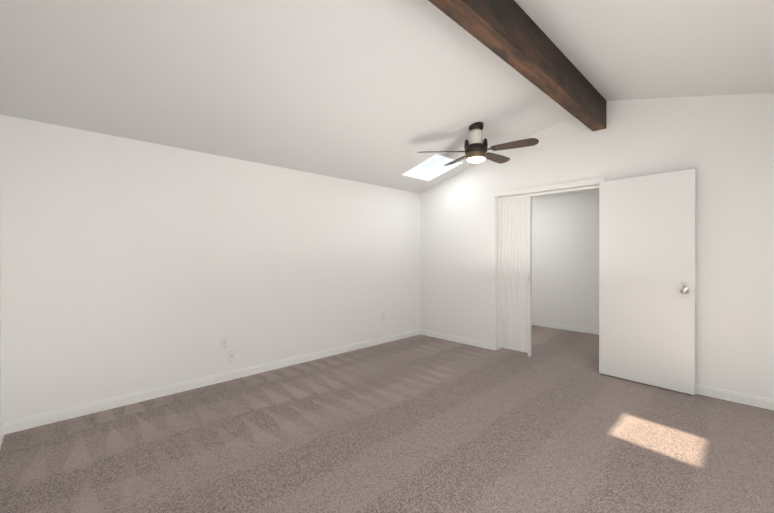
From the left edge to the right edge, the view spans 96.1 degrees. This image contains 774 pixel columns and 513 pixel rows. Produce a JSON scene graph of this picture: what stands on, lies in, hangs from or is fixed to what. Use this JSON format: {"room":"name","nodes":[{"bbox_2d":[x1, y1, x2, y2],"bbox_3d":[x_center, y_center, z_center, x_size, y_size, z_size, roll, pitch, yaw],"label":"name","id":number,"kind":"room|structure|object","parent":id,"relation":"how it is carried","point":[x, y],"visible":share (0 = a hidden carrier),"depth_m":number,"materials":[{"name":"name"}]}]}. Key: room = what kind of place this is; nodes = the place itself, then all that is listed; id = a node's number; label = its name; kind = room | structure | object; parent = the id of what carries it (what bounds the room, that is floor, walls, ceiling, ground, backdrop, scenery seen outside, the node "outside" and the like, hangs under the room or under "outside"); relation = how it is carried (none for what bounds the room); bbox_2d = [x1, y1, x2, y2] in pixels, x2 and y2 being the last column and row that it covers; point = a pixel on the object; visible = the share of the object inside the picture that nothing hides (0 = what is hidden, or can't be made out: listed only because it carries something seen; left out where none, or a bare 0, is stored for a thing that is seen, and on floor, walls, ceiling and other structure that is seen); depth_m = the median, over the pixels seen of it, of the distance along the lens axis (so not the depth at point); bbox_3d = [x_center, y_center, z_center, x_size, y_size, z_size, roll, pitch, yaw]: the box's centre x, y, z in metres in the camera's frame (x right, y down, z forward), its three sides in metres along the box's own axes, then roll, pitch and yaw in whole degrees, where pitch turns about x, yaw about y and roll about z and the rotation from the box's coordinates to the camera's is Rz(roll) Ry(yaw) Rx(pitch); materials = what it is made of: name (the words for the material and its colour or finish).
{"room":"empty bedroom","nodes":[
{"label":"empty bedroom","id":0,"kind":"room"},
{"bbox_2d":[0,185,0,425],"bbox_3d":[-0.999,-0.227,0.577,0.120,2.980,5.320,0,0,-44],"label":"wall","id":1,"kind":"structure","parent":0,"point":[0,305],"depth_m":2.43,"materials":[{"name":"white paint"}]},
{"bbox_2d":[0,423,3,448],"bbox_3d":[-0.950,1.220,0.629,0.014,0.084,5.080,0,0,-44],"label":"baseboard","id":2,"kind":"structure","parent":1,"relation":"attached to","point":[1,432],"depth_m":2.37,"materials":[{"name":"white wood"}]},
{"bbox_2d":[0,114,419,422],"bbox_3d":[-1.137,0.093,4.055,4.745,2.314,0.120,0,0,-44],"label":"wall","id":3,"kind":"structure","parent":0,"point":[129,266],"depth_m":3.17,"materials":[{"name":"white paint"}]},
{"bbox_2d":[3,329,419,434],"bbox_3d":[-1.090,1.208,4.011,4.505,0.084,0.014,0,0,-44],"label":"baseboard","id":4,"kind":"structure","parent":3,"relation":"attached to","point":[20,424],"depth_m":3.17,"materials":[{"name":"white wood"}]},
{"bbox_2d":[221,337,227,349],"bbox_3d":[-1.630,0.872,3.493,0.070,0.115,0.008,0,0,-44],"label":"electrical outlet","id":5,"kind":"object","parent":3,"relation":"attached to","point":[224,343],"visible":1,"depth_m":3.49,"materials":[{"name":"white plastic"}]},
{"bbox_2d":[228,350,234,361],"bbox_3d":[-1.578,1.012,3.540,0.070,0.115,0.014,0,0,-44],"label":"electrical outlet","id":6,"kind":"object","parent":3,"relation":"attached to","point":[231,355],"visible":1,"depth_m":3.54,"materials":[{"name":"white plastic"}]},
{"bbox_2d":[0,325,773,512],"bbox_3d":[1.398,1.284,2.891,7.135,0.060,5.680,0,0,-44],"label":"floor","id":7,"kind":"structure","parent":0,"point":[556,422],"depth_m":2.33,"materials":[{"name":"carpet"}]},
{"bbox_2d":[0,0,773,192],"bbox_3d":[0.667,-1.364,2.177,4.745,0.798,5.320,0,0,-44],"label":"ceiling","id":8,"kind":"structure","parent":0,"point":[379,92],"depth_m":2.53,"materials":[{"name":"white paint"}]},
{"bbox_2d":[402,154,461,180],"bbox_3d":[0.610,-1.270,4.705,0.578,0.327,0.598,0,0,-44],"label":"skylight well","id":9,"kind":"object","parent":8,"relation":"attached to","point":[427,174],"visible":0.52,"depth_m":4.92,"materials":[{"name":"white paint"}]},
{"bbox_2d":[419,156,444,167],"bbox_3d":[0.610,-1.366,4.705,0.580,0.177,0.600,0,0,-44],"label":"diffuser","id":10,"kind":"object","parent":9,"relation":"attached to","point":[433,161],"visible":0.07,"depth_m":4.89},
{"bbox_2d":[417,122,538,165],"bbox_3d":[1.044,-1.241,3.836,1.089,0.428,1.206,0,0,-44],"label":"ceiling fan","id":11,"kind":"object","parent":8,"relation":"hanging from","point":[475,147],"visible":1,"depth_m":3.72,"materials":[{"name":"brown metal"}]},
{"bbox_2d":[428,0,605,130],"bbox_3d":[0.664,-1.523,2.180,4.505,0.340,0.130,0,0,-44],"label":"beam","id":12,"kind":"structure","parent":8,"relation":"attached to","point":[511,33],"depth_m":2.44,"materials":[{"name":"brown wood"}]},
{"bbox_2d":[532,188,598,328],"bbox_3d":[3.281,-0.016,5.727,0.120,2.520,3.340,0,0,-44],"label":"wall","id":13,"kind":"structure","parent":0,"point":[565,258],"depth_m":5.89,"materials":[{"name":"white paint"}]},
{"bbox_2d":[532,320,598,334],"bbox_3d":[3.233,1.202,5.685,0.014,0.084,3.100,0,0,-44],"label":"baseboard","id":14,"kind":"structure","parent":13,"relation":"attached to","point":[568,327],"depth_m":5.87,"materials":[{"name":"white wood"}]},
{"bbox_2d":[420,93,773,399],"bbox_3d":[2.333,-0.239,3.785,0.120,2.980,5.320,0,0,-44],"label":"wall","id":15,"kind":"structure","parent":0,"point":[723,145],"depth_m":3.21,"materials":[{"name":"white paint"}]},
{"bbox_2d":[498,185,598,356],"bbox_3d":[1.907,0.234,4.221,0.056,2.030,1.202,0,0,-44],"label":"door","id":16,"kind":"structure","parent":15,"relation":"in","point":[515,273],"depth_m":4.48,"materials":[{"name":"white wood"}]},
{"bbox_2d":[492,177,605,349],"bbox_3d":[1.911,0.202,4.224,0.150,2.095,1.325,0,0,-44],"label":"door frame","id":17,"kind":"structure","parent":15,"relation":"attached to","point":[561,186],"depth_m":4.62,"materials":[{"name":"white wood"}]},
{"bbox_2d":[420,329,773,409],"bbox_3d":[2.284,1.209,3.744,0.014,0.084,5.080,0,0,-44],"label":"baseboard","id":18,"kind":"structure","parent":15,"relation":"attached to","point":[752,400],"depth_m":3.09,"materials":[{"name":"white wood"}]},
{"bbox_2d":[599,168,696,394],"bbox_3d":[2.515,0.226,3.416,0.151,2.028,0.790,0,0,-40],"label":"door","id":19,"kind":"structure","parent":15,"relation":"in","point":[647,277],"depth_m":3.36,"materials":[{"name":"white paint"}]}
]}

